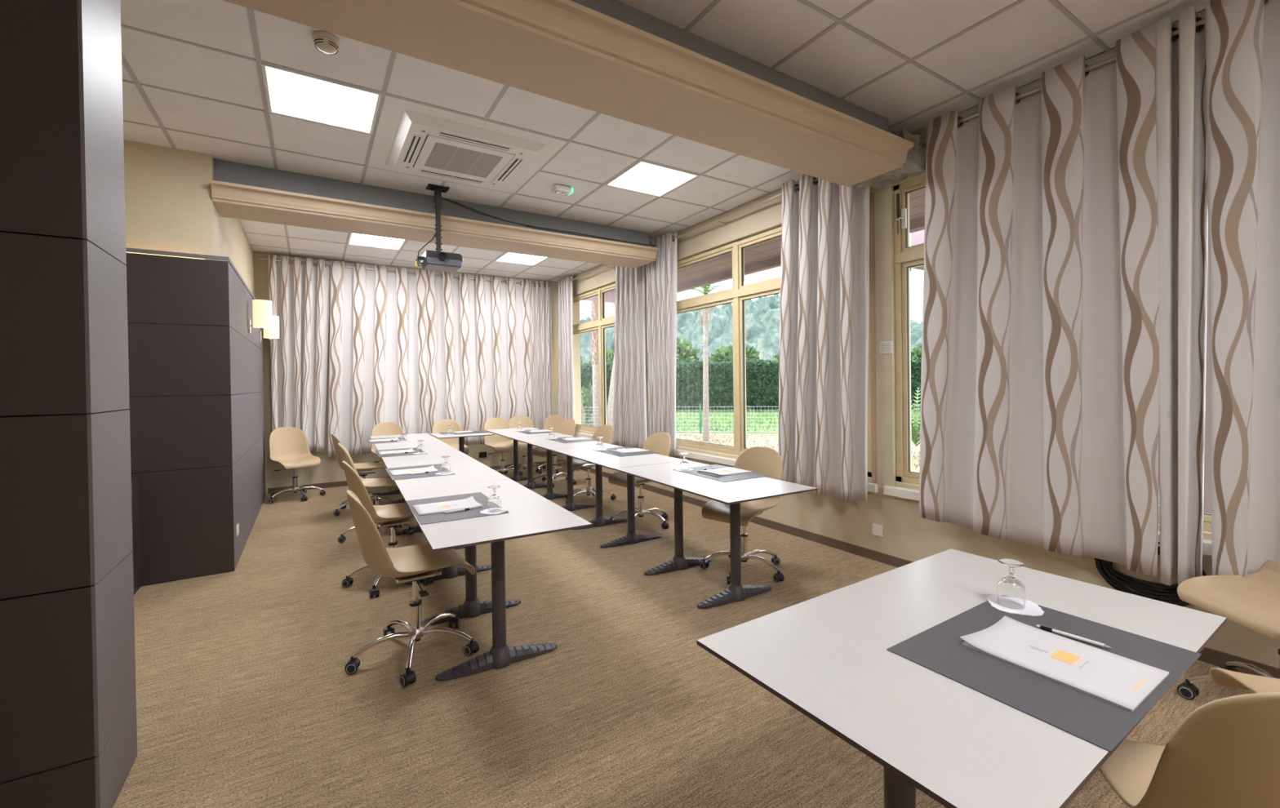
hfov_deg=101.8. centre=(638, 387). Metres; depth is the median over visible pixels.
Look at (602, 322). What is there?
window
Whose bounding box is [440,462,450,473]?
bowl
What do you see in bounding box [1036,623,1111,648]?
pen
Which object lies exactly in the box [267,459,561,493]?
baseboard
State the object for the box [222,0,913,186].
beam
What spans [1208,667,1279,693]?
swivel chair
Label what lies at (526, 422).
swivel chair
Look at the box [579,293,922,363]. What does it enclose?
trees
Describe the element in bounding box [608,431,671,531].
swivel chair
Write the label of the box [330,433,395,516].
swivel chair
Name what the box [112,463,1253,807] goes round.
floor
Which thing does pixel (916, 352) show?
round tree
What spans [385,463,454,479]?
place mat
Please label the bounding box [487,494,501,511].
bowl
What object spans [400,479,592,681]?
conference table
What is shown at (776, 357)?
round tree
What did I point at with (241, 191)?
beam
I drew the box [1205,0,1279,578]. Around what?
curtain
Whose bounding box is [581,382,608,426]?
leafy bush
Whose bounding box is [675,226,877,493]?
window
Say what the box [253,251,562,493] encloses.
wall
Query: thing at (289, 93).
recessed light
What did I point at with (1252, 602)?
swivel chair
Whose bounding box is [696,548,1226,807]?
conference table
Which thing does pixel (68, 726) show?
wall
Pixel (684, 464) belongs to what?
bowl
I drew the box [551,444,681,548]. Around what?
conference table
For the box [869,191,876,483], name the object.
post
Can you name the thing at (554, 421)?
swivel chair
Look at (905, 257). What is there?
window
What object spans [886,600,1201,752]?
desk pad
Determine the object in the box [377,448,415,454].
notepad
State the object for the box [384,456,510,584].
conference table
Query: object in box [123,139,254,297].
wall
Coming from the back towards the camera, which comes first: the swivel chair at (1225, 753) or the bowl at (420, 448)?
the bowl at (420, 448)
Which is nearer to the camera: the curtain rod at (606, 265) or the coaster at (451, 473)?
the coaster at (451, 473)
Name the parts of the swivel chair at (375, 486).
leg, seat mount, leg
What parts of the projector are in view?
ceiling plate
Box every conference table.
[369,433,443,505]
[375,442,468,535]
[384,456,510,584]
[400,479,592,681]
[429,432,494,453]
[484,427,563,489]
[511,434,611,511]
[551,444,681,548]
[613,460,817,608]
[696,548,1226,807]
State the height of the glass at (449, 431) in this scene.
0.122 m
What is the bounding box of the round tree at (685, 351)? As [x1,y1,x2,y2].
[675,335,700,365]
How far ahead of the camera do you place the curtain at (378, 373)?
7.25 m
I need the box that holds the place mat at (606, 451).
[596,446,658,457]
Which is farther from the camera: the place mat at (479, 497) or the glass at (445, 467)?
the glass at (445, 467)
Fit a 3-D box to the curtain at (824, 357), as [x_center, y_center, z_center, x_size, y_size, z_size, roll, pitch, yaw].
[1.459,-0.433,4.194,0.122,2.619,0.872,-1,1,-32]
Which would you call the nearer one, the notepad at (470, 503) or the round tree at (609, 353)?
the notepad at (470, 503)
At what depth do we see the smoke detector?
2.56 m
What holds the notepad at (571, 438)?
on the place mat at (557, 438)
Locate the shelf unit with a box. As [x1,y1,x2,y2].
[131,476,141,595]
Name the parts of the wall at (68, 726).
panel, panel, panel, panel, panel, panel, panel, panel, panel, panel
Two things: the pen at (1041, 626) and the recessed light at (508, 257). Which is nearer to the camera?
the pen at (1041, 626)
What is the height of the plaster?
0.264 m
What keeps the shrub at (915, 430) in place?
on the ground at (770, 437)
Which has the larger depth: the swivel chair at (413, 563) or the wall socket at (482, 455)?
the wall socket at (482, 455)
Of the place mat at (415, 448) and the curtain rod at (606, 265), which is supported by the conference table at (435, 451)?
the place mat at (415, 448)
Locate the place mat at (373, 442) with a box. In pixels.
[366,437,409,444]
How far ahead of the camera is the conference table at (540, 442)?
5.71 m
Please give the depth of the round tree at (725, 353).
29.00 m
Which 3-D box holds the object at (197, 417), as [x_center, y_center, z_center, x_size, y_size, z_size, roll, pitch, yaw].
[-4.345,0.212,4.926,1.104,2.356,3.134,-1,1,-32]
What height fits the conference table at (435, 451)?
0.718 m
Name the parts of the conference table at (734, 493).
leg, leg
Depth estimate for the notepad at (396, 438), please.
6.22 m
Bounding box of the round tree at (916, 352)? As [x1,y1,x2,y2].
[911,342,921,359]
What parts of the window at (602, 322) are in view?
sill, sash, sash, sash, sash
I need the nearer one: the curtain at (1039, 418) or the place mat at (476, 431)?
the curtain at (1039, 418)
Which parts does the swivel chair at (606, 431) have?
leg, leg, seat mount, leg, leg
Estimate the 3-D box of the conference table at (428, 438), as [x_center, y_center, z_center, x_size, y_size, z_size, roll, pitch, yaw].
[-2.868,0.996,6.387,0.700,0.718,1.355,-1,1,-30]
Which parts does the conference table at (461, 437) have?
leg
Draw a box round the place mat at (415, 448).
[374,447,427,457]
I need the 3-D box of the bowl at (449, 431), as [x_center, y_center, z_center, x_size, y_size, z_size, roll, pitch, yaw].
[-2.497,0.581,6.871,0.069,0.082,0.069,-1,1,-32]
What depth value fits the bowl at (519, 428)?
7.23 m
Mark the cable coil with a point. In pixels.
(1111, 575)
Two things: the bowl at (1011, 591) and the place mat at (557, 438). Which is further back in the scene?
the place mat at (557, 438)
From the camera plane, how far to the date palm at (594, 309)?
15.78 m
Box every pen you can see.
[408,471,429,475]
[442,507,471,513]
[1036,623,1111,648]
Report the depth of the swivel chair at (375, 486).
4.75 m
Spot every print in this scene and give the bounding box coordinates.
[437,504,457,508]
[1028,644,1088,668]
[1131,678,1146,690]
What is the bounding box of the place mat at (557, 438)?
[545,435,597,443]
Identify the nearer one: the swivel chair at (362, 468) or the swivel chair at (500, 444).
the swivel chair at (362, 468)
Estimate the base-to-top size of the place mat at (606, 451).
0.002 m
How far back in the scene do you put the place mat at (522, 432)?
7.03 m
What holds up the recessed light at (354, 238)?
in the ceiling
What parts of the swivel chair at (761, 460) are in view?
leg, leg, leg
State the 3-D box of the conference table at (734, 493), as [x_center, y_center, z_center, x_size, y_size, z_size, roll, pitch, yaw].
[0.457,0.979,3.587,0.700,0.718,1.355,-1,1,-30]
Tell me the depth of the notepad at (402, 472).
3.95 m
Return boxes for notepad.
[368,437,399,442]
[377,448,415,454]
[389,465,438,475]
[412,496,482,515]
[453,431,475,433]
[524,429,551,432]
[559,437,590,440]
[608,448,648,453]
[697,466,752,476]
[960,615,1168,712]
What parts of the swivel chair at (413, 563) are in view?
leg, leg, leg, seat mount, height lever, leg, leg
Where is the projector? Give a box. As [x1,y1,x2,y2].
[414,183,462,272]
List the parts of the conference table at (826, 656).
leg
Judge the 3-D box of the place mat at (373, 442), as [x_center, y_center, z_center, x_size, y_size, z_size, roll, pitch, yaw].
[-3.023,0.639,6.263,0.420,0.002,0.590,-1,1,-30]
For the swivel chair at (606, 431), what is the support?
on the floor
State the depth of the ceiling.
3.02 m
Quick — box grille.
[425,142,502,177]
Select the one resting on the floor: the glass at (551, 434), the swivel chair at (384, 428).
the swivel chair at (384, 428)
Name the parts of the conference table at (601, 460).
leg, leg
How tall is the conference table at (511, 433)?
0.718 m
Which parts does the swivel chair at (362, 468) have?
leg, seat mount, leg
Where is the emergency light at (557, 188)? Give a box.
[551,183,573,195]
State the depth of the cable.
5.12 m
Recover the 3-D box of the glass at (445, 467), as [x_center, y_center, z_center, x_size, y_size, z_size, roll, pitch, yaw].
[-1.433,0.576,3.861,0.069,0.122,0.069,-1,1,-30]
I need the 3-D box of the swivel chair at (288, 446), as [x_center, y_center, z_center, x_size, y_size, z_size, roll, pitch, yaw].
[-4.250,0.939,6.436,0.624,0.869,0.617,0,1,38]
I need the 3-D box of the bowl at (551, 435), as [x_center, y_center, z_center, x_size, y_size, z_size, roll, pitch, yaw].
[-1.033,0.568,6.191,0.069,0.082,0.069,-1,1,-30]
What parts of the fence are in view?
post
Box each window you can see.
[573,283,615,439]
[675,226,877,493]
[883,175,1212,556]
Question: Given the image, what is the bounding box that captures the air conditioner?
[367,94,567,193]
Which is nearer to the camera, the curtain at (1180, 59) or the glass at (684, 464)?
the curtain at (1180, 59)
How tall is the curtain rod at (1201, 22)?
0.053 m
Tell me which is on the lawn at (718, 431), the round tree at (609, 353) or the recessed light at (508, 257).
the round tree at (609, 353)
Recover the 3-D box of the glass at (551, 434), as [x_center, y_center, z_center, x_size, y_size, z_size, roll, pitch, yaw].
[-1.033,0.548,6.190,0.069,0.122,0.069,-1,1,-30]
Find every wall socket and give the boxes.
[235,523,239,536]
[479,452,486,457]
[871,523,883,537]
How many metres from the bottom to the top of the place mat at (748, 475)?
0.002 m
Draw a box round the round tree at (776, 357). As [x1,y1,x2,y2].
[768,353,779,361]
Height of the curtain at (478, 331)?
2.613 m
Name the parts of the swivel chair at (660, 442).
leg, seat mount, leg, leg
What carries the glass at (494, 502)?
on the coaster at (503, 510)
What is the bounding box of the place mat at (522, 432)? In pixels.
[515,429,558,434]
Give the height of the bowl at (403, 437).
0.082 m
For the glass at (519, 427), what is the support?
on the coaster
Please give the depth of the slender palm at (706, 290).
12.84 m
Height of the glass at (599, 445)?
0.122 m
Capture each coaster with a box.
[435,471,454,475]
[480,508,507,515]
[675,468,693,471]
[986,595,1044,616]
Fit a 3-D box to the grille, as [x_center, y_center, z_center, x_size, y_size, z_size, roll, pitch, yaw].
[-1.320,-1.697,3.909,0.470,0.002,0.450,-1,1,-32]
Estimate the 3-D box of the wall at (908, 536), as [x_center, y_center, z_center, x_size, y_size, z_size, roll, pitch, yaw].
[1.764,-0.328,4.210,0.240,3.530,11.650,-1,1,-32]
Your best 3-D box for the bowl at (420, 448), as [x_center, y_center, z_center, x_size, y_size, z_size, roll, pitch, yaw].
[-2.104,0.594,5.022,0.069,0.082,0.069,-1,1,-30]
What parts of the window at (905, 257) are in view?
stay arm, handle, sash, sash, sill, sash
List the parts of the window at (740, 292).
sash, sash, sash, sash, sill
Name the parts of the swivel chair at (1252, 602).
leg, leg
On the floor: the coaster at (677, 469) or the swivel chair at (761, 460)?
the swivel chair at (761, 460)
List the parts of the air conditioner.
panel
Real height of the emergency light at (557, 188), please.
0.070 m
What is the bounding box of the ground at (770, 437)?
[675,432,1159,506]
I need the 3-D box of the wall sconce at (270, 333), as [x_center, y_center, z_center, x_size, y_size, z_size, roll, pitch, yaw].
[-4.417,-0.689,6.223,0.193,0.325,0.156,-1,1,-32]
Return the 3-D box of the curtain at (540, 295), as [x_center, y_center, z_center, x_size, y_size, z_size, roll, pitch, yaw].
[-1.595,-0.481,8.571,0.372,2.525,0.093,-1,1,-32]
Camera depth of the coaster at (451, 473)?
3.83 m
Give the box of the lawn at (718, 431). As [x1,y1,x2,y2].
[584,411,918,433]
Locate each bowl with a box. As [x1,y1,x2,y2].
[400,434,406,440]
[417,444,424,453]
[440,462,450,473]
[446,428,452,434]
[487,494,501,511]
[517,425,522,431]
[548,431,555,439]
[596,441,603,449]
[680,458,688,470]
[996,575,1026,609]
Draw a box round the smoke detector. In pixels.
[311,31,340,54]
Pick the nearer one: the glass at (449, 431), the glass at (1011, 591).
the glass at (1011, 591)
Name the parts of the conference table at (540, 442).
leg, leg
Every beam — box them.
[209,158,659,268]
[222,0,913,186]
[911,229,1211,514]
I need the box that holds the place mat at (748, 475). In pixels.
[673,464,771,482]
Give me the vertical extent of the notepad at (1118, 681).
0.017 m
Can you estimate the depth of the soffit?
7.06 m
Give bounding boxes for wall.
[0,0,137,807]
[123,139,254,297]
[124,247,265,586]
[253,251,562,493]
[562,8,1279,668]
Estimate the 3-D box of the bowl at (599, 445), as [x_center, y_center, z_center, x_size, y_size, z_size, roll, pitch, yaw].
[-0.377,0.570,5.091,0.069,0.082,0.069,-1,1,-30]
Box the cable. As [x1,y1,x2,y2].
[441,197,655,247]
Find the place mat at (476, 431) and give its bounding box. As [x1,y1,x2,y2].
[438,430,488,435]
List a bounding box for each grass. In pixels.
[677,431,1159,504]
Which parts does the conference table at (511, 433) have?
leg, leg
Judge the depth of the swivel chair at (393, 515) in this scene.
3.55 m
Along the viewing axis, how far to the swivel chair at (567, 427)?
7.17 m
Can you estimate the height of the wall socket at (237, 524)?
0.084 m
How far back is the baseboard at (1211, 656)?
4.11 m
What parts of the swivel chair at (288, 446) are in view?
leg, leg, leg, leg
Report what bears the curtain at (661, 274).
hanging from the curtain rod at (1201, 22)
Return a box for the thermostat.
[880,340,892,354]
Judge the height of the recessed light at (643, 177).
0.023 m
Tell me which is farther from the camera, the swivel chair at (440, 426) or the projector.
the swivel chair at (440, 426)
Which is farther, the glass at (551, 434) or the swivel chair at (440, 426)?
the swivel chair at (440, 426)
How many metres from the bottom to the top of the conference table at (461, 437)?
0.718 m
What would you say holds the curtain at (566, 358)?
hanging from the curtain rod at (606, 265)
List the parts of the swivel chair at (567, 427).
leg, seat mount, leg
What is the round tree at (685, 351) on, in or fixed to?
on the ground at (770, 437)
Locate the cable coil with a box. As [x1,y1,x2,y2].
[1094,542,1206,607]
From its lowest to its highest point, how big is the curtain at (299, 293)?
2.574 m
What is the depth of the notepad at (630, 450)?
4.96 m
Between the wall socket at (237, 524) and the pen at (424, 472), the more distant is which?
the wall socket at (237, 524)
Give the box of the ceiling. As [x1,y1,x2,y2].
[120,0,1208,281]
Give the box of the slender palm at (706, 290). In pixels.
[688,282,732,441]
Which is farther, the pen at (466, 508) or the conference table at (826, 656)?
the pen at (466, 508)
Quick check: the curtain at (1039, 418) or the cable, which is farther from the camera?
the cable
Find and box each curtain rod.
[256,257,556,287]
[569,264,614,281]
[672,17,1205,239]
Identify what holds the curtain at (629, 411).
hanging from the curtain rod at (606, 265)
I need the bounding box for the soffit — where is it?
[582,188,925,307]
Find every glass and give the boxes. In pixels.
[400,430,406,440]
[417,440,424,453]
[440,456,450,473]
[446,425,452,434]
[487,485,501,511]
[517,422,522,431]
[548,427,555,439]
[596,436,603,449]
[680,453,688,470]
[996,559,1026,609]
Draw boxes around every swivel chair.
[268,426,325,503]
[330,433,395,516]
[337,443,413,543]
[342,461,433,598]
[344,489,479,687]
[371,422,403,462]
[431,419,469,454]
[484,417,523,475]
[504,415,542,475]
[532,418,576,488]
[535,414,573,473]
[561,424,616,504]
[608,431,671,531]
[699,446,784,584]
[1098,692,1279,807]
[1177,560,1279,699]
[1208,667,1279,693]
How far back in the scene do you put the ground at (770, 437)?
12.93 m
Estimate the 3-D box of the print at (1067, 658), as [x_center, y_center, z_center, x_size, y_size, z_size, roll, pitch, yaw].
[0.983,0.627,1.222,0.058,0.001,0.106,-1,1,-32]
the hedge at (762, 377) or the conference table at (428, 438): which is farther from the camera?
the hedge at (762, 377)
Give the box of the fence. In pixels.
[585,404,920,433]
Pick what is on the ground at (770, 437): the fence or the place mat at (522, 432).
the fence
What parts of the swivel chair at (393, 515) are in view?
leg, leg, seat mount, height lever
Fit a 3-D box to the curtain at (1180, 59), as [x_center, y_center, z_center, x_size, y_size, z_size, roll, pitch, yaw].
[2.566,-0.397,2.446,0.102,2.687,0.171,-1,1,-32]
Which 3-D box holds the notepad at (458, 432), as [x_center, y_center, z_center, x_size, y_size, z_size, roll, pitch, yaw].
[-2.403,0.612,7.155,0.238,0.017,0.320,-1,1,-32]
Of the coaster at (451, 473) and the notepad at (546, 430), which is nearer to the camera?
the coaster at (451, 473)
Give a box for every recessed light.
[261,62,382,134]
[347,232,405,249]
[494,252,547,265]
[604,160,698,196]
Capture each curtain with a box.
[267,254,330,453]
[327,260,428,457]
[426,270,533,444]
[530,280,552,429]
[558,276,574,421]
[612,264,647,448]
[645,231,677,456]
[777,173,869,502]
[919,23,1159,576]
[1155,6,1208,586]
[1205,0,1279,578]
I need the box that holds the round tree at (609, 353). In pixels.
[581,346,614,368]
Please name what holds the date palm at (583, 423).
on the ground at (770, 437)
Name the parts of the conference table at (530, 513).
leg, leg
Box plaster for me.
[857,128,926,190]
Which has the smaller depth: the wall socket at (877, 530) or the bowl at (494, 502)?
the bowl at (494, 502)
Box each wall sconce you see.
[248,299,272,333]
[259,315,279,343]
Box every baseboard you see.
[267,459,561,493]
[561,459,1279,679]
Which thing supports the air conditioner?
attached to the ceiling
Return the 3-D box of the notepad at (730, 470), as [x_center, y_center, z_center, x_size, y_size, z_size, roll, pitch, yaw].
[0.622,0.605,3.763,0.320,0.017,0.238,-1,1,-30]
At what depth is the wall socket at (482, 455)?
8.19 m
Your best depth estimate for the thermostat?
3.85 m
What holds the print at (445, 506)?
on the notepad at (470, 503)
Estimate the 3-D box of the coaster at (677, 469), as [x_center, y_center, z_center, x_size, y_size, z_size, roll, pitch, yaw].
[0.342,0.615,3.874,0.126,0.002,0.126,-1,1,22]
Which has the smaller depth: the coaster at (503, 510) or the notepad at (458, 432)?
the coaster at (503, 510)
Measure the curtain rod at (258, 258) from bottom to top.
0.053 m
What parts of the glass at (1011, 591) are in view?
stem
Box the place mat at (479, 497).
[405,492,508,524]
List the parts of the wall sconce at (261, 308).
lamp shade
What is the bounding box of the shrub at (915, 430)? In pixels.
[911,386,920,446]
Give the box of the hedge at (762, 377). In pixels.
[580,357,921,412]
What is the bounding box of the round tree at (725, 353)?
[707,344,759,364]
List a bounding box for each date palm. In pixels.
[581,395,585,425]
[589,301,599,426]
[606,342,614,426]
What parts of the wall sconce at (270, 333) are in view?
lamp shade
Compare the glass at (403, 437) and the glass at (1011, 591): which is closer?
the glass at (1011, 591)

